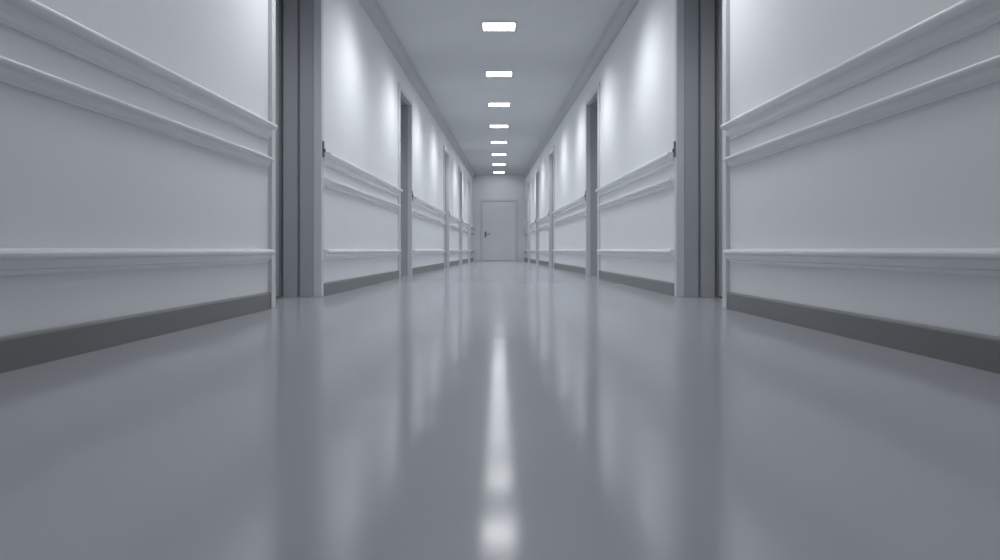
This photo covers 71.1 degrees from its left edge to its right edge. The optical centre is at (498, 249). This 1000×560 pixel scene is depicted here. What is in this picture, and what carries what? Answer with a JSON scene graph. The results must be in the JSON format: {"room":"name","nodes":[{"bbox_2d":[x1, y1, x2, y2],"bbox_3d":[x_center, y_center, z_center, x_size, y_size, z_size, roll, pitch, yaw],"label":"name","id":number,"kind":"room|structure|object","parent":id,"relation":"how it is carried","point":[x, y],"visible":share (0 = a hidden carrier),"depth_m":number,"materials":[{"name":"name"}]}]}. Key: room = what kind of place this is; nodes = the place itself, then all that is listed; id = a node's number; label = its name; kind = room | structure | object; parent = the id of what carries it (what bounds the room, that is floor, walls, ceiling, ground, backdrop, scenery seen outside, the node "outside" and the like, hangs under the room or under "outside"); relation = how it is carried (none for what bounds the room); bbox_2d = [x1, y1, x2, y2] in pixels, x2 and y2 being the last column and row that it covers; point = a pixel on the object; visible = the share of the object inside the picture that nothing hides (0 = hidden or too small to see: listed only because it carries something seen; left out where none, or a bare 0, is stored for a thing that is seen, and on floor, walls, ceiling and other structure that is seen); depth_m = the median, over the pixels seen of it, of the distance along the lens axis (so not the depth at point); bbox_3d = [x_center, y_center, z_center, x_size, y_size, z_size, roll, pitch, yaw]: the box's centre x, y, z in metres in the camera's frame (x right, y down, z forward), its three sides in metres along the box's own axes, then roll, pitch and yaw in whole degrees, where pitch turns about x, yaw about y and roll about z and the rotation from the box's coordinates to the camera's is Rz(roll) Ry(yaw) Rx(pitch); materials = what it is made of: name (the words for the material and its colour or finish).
{"room":"hospital corridor","nodes":[
{"label":"hospital corridor","id":0,"kind":"room"},
{"bbox_2d":[0,0,472,336],"bbox_3d":[-1.538,-1.122,10.700,0.480,3.000,27.425,0,0,2],"label":"wall","id":1,"kind":"structure","parent":0,"point":[71,176],"depth_m":3.32,"materials":[{"name":"paint"}]},
{"bbox_2d":[0,248,274,275],"bbox_3d":[-1.556,0.037,0.727,0.054,0.086,7.451,0,0,2],"label":"trim","id":2,"kind":"structure","parent":1,"relation":"attached to","point":[13,261],"depth_m":2.68,"materials":[{"name":"paint"}]},
{"bbox_2d":[0,55,274,167],"bbox_3d":[-1.558,-0.557,0.727,0.051,0.074,7.450,0,0,2],"label":"trim","id":3,"kind":"structure","parent":1,"relation":"attached to","point":[12,72],"depth_m":2.71,"materials":[{"name":"paint"}]},
{"bbox_2d":[0,0,277,139],"bbox_3d":[-1.547,-0.755,0.727,0.072,0.111,7.451,0,0,2],"label":"handrail","id":4,"kind":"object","parent":1,"relation":"attached to","point":[34,19],"depth_m":2.73,"materials":[{"name":"paint"}]},
{"bbox_2d":[0,258,472,373],"bbox_3d":[-1.289,0.323,10.700,0.018,0.110,27.412,0,0,2],"label":"baseboard","id":5,"kind":"structure","parent":1,"relation":"attached to","point":[27,349],"depth_m":2.87,"materials":[{"name":"plastic"}]},
{"bbox_2d":[276,0,278,296],"bbox_3d":[-1.813,-0.892,5.089,0.091,2.540,1.121,0,0,2],"label":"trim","id":6,"kind":"structure","parent":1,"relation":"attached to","point":[277,1],"depth_m":5.56,"materials":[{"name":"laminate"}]},
{"bbox_2d":[277,0,313,296],"bbox_3d":[-1.669,-0.892,5.090,0.320,2.540,1.130,0,0,2],"label":"frame","id":7,"kind":"object","parent":1,"relation":"attached to","point":[296,17],"visible":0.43,"depth_m":5.63,"materials":[{"name":"paint"}]},
{"bbox_2d":[268,0,323,308],"bbox_3d":[-1.471,-0.919,5.090,0.076,2.595,1.232,0,0,2],"label":"door frame","id":8,"kind":"structure","parent":1,"relation":"attached to","point":[318,4],"depth_m":5.64,"materials":[{"name":"paint"}]},
{"bbox_2d":[322,141,325,156],"bbox_3d":[-1.418,-0.817,5.675,0.024,0.130,0.030,0,0,0],"label":"latch plate","id":9,"kind":"object","parent":1,"relation":"attached to","point":[323,142],"visible":1,"depth_m":5.66,"materials":[{"name":"metal"}]},
{"bbox_2d":[324,249,400,259],"bbox_3d":[-1.363,0.037,7.474,0.054,0.086,3.534,0,0,2],"label":"trim","id":10,"kind":"structure","parent":1,"relation":"attached to","point":[328,253],"depth_m":6.80,"materials":[{"name":"paint"}]},
{"bbox_2d":[324,178,400,210],"bbox_3d":[-1.365,-0.557,7.474,0.051,0.074,3.534,0,0,2],"label":"trim","id":11,"kind":"structure","parent":1,"relation":"attached to","point":[328,183],"depth_m":6.83,"materials":[{"name":"paint"}]},
{"bbox_2d":[324,152,402,196],"bbox_3d":[-1.355,-0.755,7.474,0.072,0.111,3.534,0,0,2],"label":"trim","id":12,"kind":"structure","parent":1,"relation":"attached to","point":[331,160],"depth_m":6.81,"materials":[{"name":"paint"}]},
{"bbox_2d":[398,83,412,278],"bbox_3d":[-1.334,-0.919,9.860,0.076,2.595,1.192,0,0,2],"label":"door frame","id":13,"kind":"structure","parent":1,"relation":"attached to","point":[401,93],"depth_m":10.39,"materials":[{"name":"paint"}]},
{"bbox_2d":[358,0,475,177],"bbox_3d":[-1.243,-2.557,10.700,0.110,0.130,27.414,0,0,2],"label":"crown molding","id":14,"kind":"structure","parent":1,"relation":"attached to","point":[372,8],"depth_m":9.72,"materials":[{"name":"paint"}]},
{"bbox_2d":[413,197,445,216],"bbox_3d":[-1.207,-0.755,12.639,0.072,0.111,4.365,0,0,2],"label":"trim","id":15,"kind":"structure","parent":1,"relation":"attached to","point":[416,201],"depth_m":12.05,"materials":[{"name":"paint"}]},
{"bbox_2d":[413,211,445,224],"bbox_3d":[-1.217,-0.557,12.639,0.051,0.074,4.364,0,0,2],"label":"trim","id":16,"kind":"structure","parent":1,"relation":"attached to","point":[415,213],"depth_m":12.07,"materials":[{"name":"paint"}]},
{"bbox_2d":[413,250,445,254],"bbox_3d":[-1.216,0.037,12.639,0.054,0.086,4.364,0,0,2],"label":"trim","id":17,"kind":"structure","parent":1,"relation":"attached to","point":[415,252],"depth_m":12.00,"materials":[{"name":"paint"}]},
{"bbox_2d":[445,154,445,266],"bbox_3d":[-1.373,-0.892,15.425,0.350,2.540,1.050,0,0,0],"label":"frame","id":18,"kind":"object","parent":1,"relation":"attached to","point":[445,154],"visible":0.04,"depth_m":15.93,"materials":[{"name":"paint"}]},
{"bbox_2d":[443,145,448,267],"bbox_3d":[-1.175,-0.919,15.425,0.076,2.595,1.162,0,0,2],"label":"door frame","id":19,"kind":"structure","parent":1,"relation":"attached to","point":[445,151],"depth_m":15.94,"materials":[{"name":"paint"}]},
{"bbox_2d":[449,224,459,229],"bbox_3d":[-1.085,-0.557,17.265,0.051,0.074,2.514,0,0,2],"label":"trim","id":20,"kind":"structure","parent":1,"relation":"attached to","point":[450,225],"depth_m":16.90,"materials":[{"name":"paint"}]},
{"bbox_2d":[449,250,459,252],"bbox_3d":[-1.084,0.037,17.265,0.054,0.086,2.514,0,0,2],"label":"trim","id":21,"kind":"structure","parent":1,"relation":"attached to","point":[450,251],"depth_m":16.99,"materials":[{"name":"paint"}]},
{"bbox_2d":[449,215,460,223],"bbox_3d":[-1.075,-0.755,17.265,0.072,0.111,2.514,0,0,2],"label":"trim","id":22,"kind":"structure","parent":1,"relation":"attached to","point":[452,218],"depth_m":17.00,"materials":[{"name":"paint"}]},
{"bbox_2d":[458,166,461,263],"bbox_3d":[-1.070,-0.919,19.100,0.076,2.595,1.112,0,0,2],"label":"door frame","id":23,"kind":"structure","parent":1,"relation":"attached to","point":[459,169],"depth_m":19.59,"materials":[{"name":"paint"}]},
{"bbox_2d":[467,179,469,261],"bbox_3d":[-0.980,-0.919,22.250,0.076,2.595,1.012,0,0,2],"label":"door frame","id":24,"kind":"structure","parent":1,"relation":"attached to","point":[468,181],"depth_m":22.69,"materials":[{"name":"paint"}]},
{"bbox_2d":[377,0,620,174],"bbox_3d":[0.000,-2.672,10.700,4.379,0.100,27.800,0,0,0],"label":"ceiling","id":25,"kind":"structure","parent":0,"point":[445,41],"depth_m":9.69,"materials":[{"name":"paint"}]},
{"bbox_2d":[481,22,516,30],"bbox_3d":[0.000,-2.617,8.200,0.410,0.010,0.320,0,0,0],"label":"ceiling light","id":26,"kind":"object","parent":25,"relation":"in","point":[486,26],"depth_m":8.19,"materials":[{"name":"white plastic"}]},
{"bbox_2d":[485,71,512,76],"bbox_3d":[0.000,-2.617,10.400,0.410,0.010,0.320,0,0,0],"label":"ceiling light","id":27,"kind":"object","parent":25,"relation":"in","point":[487,73],"depth_m":10.39,"materials":[{"name":"white plastic"}]},
{"bbox_2d":[487,102,510,106],"bbox_3d":[0.000,-2.617,12.600,0.410,0.010,0.320,0,0,0],"label":"ceiling light","id":28,"kind":"object","parent":25,"relation":"in","point":[490,104],"depth_m":12.57,"materials":[{"name":"white plastic"}]},
{"bbox_2d":[489,125,508,127],"bbox_3d":[0.000,-2.617,14.800,0.410,0.010,0.320,0,0,0],"label":"ceiling light","id":29,"kind":"object","parent":25,"relation":"in","point":[490,126],"depth_m":14.82,"materials":[{"name":"white plastic"}]},
{"bbox_2d":[490,141,507,142],"bbox_3d":[0.000,-2.617,17.000,0.410,0.010,0.320,0,0,0],"label":"ceiling light","id":30,"kind":"object","parent":25,"relation":"in","point":[490,141],"depth_m":16.85,"materials":[{"name":"white plastic"}]},
{"bbox_2d":[473,175,524,260],"bbox_3d":[0.000,-1.122,24.500,4.379,3.000,0.200,0,0,0],"label":"wall","id":31,"kind":"structure","parent":0,"point":[484,186],"depth_m":24.40,"materials":[{"name":"paint"}]},
{"bbox_2d":[482,202,515,260],"bbox_3d":[0.000,-0.659,24.425,1.170,2.055,0.050,0,0,0],"label":"door","id":32,"kind":"structure","parent":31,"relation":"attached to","point":[498,218],"depth_m":24.40,"materials":[{"name":"paint"}]},
{"bbox_2d":[480,199,517,260],"bbox_3d":[0.000,-0.692,24.450,1.320,2.140,0.140,0,0,0],"label":"frame","id":33,"kind":"object","parent":31,"relation":"attached to","point":[481,200],"visible":1,"depth_m":24.38,"materials":[{"name":"paint"}]},
{"bbox_2d":[0,261,999,559],"bbox_3d":[0.000,0.428,10.700,4.379,0.100,27.800,0,0,0],"label":"floor","id":34,"kind":"structure","parent":0,"point":[473,410],"depth_m":1.41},
{"bbox_2d":[525,0,999,336],"bbox_3d":[1.538,-1.122,10.700,0.480,3.000,27.425,0,0,-2],"label":"wall","id":35,"kind":"structure","parent":0,"point":[927,176],"depth_m":3.34,"materials":[{"name":"paint"}]},
{"bbox_2d":[528,179,530,261],"bbox_3d":[0.980,-0.919,22.250,0.076,2.595,1.012,0,0,-2],"label":"door frame","id":36,"kind":"structure","parent":35,"relation":"attached to","point":[529,181],"depth_m":22.69,"materials":[{"name":"paint"}]},
{"bbox_2d":[536,166,539,263],"bbox_3d":[1.070,-0.919,19.100,0.076,2.595,1.112,0,0,-2],"label":"door frame","id":37,"kind":"structure","parent":35,"relation":"attached to","point":[538,169],"depth_m":19.59,"materials":[{"name":"paint"}]},
{"bbox_2d":[537,215,548,223],"bbox_3d":[1.075,-0.755,17.265,0.072,0.111,2.514,0,0,-2],"label":"trim","id":38,"kind":"structure","parent":35,"relation":"attached to","point":[545,218],"depth_m":17.00,"materials":[{"name":"paint"}]},
{"bbox_2d":[538,224,548,229],"bbox_3d":[1.085,-0.557,17.265,0.051,0.074,2.514,0,0,-2],"label":"trim","id":39,"kind":"structure","parent":35,"relation":"attached to","point":[547,225],"depth_m":16.90,"materials":[{"name":"paint"}]},
{"bbox_2d":[538,250,548,252],"bbox_3d":[1.084,0.037,17.265,0.054,0.086,2.514,0,0,-2],"label":"trim","id":40,"kind":"structure","parent":35,"relation":"attached to","point":[539,251],"depth_m":16.99,"materials":[{"name":"paint"}]},
{"bbox_2d":[549,145,554,267],"bbox_3d":[1.175,-0.919,15.425,0.076,2.595,1.162,0,0,-2],"label":"door frame","id":41,"kind":"structure","parent":35,"relation":"attached to","point":[552,151],"depth_m":15.94,"materials":[{"name":"paint"}]},
{"bbox_2d":[552,154,552,266],"bbox_3d":[1.373,-0.892,15.425,0.350,2.540,1.050,0,0,0],"label":"frame","id":42,"kind":"object","parent":35,"relation":"attached to","point":[552,154],"visible":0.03,"depth_m":15.93,"materials":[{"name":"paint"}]},
{"bbox_2d":[552,197,584,216],"bbox_3d":[1.207,-0.755,12.639,0.072,0.111,4.365,0,0,-2],"label":"trim","id":43,"kind":"structure","parent":35,"relation":"attached to","point":[580,201],"depth_m":12.05,"materials":[{"name":"paint"}]},
{"bbox_2d":[552,211,584,224],"bbox_3d":[1.217,-0.557,12.639,0.051,0.074,4.364,0,0,-2],"label":"trim","id":44,"kind":"structure","parent":35,"relation":"attached to","point":[582,213],"depth_m":12.07,"materials":[{"name":"paint"}]},
{"bbox_2d":[552,250,584,254],"bbox_3d":[1.216,0.037,12.639,0.054,0.086,4.364,0,0,-2],"label":"trim","id":45,"kind":"structure","parent":35,"relation":"attached to","point":[570,252],"depth_m":12.00,"materials":[{"name":"paint"}]},
{"bbox_2d":[522,0,639,177],"bbox_3d":[1.243,-2.557,10.700,0.110,0.130,27.414,0,0,-2],"label":"crown molding","id":46,"kind":"structure","parent":35,"relation":"attached to","point":[625,8],"depth_m":9.72,"materials":[{"name":"paint"}]},
{"bbox_2d":[585,83,599,278],"bbox_3d":[1.334,-0.919,9.860,0.076,2.595,1.192,0,0,-2],"label":"door frame","id":47,"kind":"structure","parent":35,"relation":"attached to","point":[596,93],"depth_m":10.39,"materials":[{"name":"paint"}]},
{"bbox_2d":[590,97,596,274],"bbox_3d":[1.532,-0.892,9.860,0.351,2.540,1.080,0,0,0],"label":"door","id":48,"kind":"structure","parent":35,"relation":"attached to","point":[593,107],"depth_m":10.38,"materials":[{"name":"paint"}]},
{"bbox_2d":[595,152,673,196],"bbox_3d":[1.355,-0.755,7.474,0.072,0.111,3.534,0,0,-2],"label":"trim","id":49,"kind":"structure","parent":35,"relation":"attached to","point":[666,160],"depth_m":6.81,"materials":[{"name":"paint"}]},
{"bbox_2d":[597,249,673,259],"bbox_3d":[1.363,0.037,7.474,0.054,0.086,3.534,0,0,-2],"label":"trim","id":50,"kind":"structure","parent":35,"relation":"attached to","point":[631,253],"depth_m":6.80,"materials":[{"name":"paint"}]},
{"bbox_2d":[597,178,673,210],"bbox_3d":[1.365,-0.557,7.474,0.051,0.074,3.534,0,0,-2],"label":"trim","id":51,"kind":"structure","parent":35,"relation":"attached to","point":[669,183],"depth_m":6.83,"materials":[{"name":"paint"}]},
{"bbox_2d":[672,141,675,156],"bbox_3d":[1.418,-0.817,5.675,0.024,0.130,0.030,0,0,0],"label":"latch plate","id":52,"kind":"object","parent":35,"relation":"attached to","point":[674,142],"visible":1,"depth_m":5.66,"materials":[{"name":"metal"}]},
{"bbox_2d":[674,0,729,308],"bbox_3d":[1.471,-0.919,5.090,0.076,2.595,1.232,0,0,-2],"label":"door frame","id":53,"kind":"structure","parent":35,"relation":"attached to","point":[678,4],"depth_m":5.64,"materials":[{"name":"paint"}]},
{"bbox_2d":[684,0,720,296],"bbox_3d":[1.669,-0.892,5.090,0.320,2.540,1.130,0,0,-2],"label":"frame","id":54,"kind":"object","parent":35,"relation":"attached to","point":[701,17],"visible":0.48,"depth_m":5.63,"materials":[{"name":"paint"}]},
{"bbox_2d":[719,0,721,296],"bbox_3d":[1.813,-0.892,5.089,0.091,2.540,1.121,0,0,-2],"label":"door frame","id":55,"kind":"structure","parent":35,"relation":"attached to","point":[720,1],"depth_m":5.56,"materials":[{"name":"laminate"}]},
{"bbox_2d":[525,258,999,373],"bbox_3d":[1.289,0.323,10.700,0.018,0.110,27.412,0,0,-2],"label":"baseboard","id":56,"kind":"structure","parent":35,"relation":"attached to","point":[970,349],"depth_m":2.86,"materials":[{"name":"plastic"}]},
{"bbox_2d":[720,0,999,139],"bbox_3d":[1.547,-0.755,0.727,0.072,0.111,7.451,0,0,-2],"label":"handrail","id":57,"kind":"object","parent":35,"relation":"attached to","point":[963,19],"depth_m":2.72,"materials":[{"name":"paint"}]},
{"bbox_2d":[723,248,999,275],"bbox_3d":[1.556,0.037,0.727,0.054,0.086,7.451,0,0,-2],"label":"wall guard rail","id":58,"kind":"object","parent":35,"relation":"attached to","point":[970,261],"depth_m":2.67,"materials":[{"name":"paint"}]},
{"bbox_2d":[723,54,999,167],"bbox_3d":[1.558,-0.557,0.727,0.051,0.074,7.450,0,0,-2],"label":"trim","id":59,"kind":"structure","parent":35,"relation":"attached to","point":[985,72],"depth_m":2.70,"materials":[{"name":"paint"}]}
]}

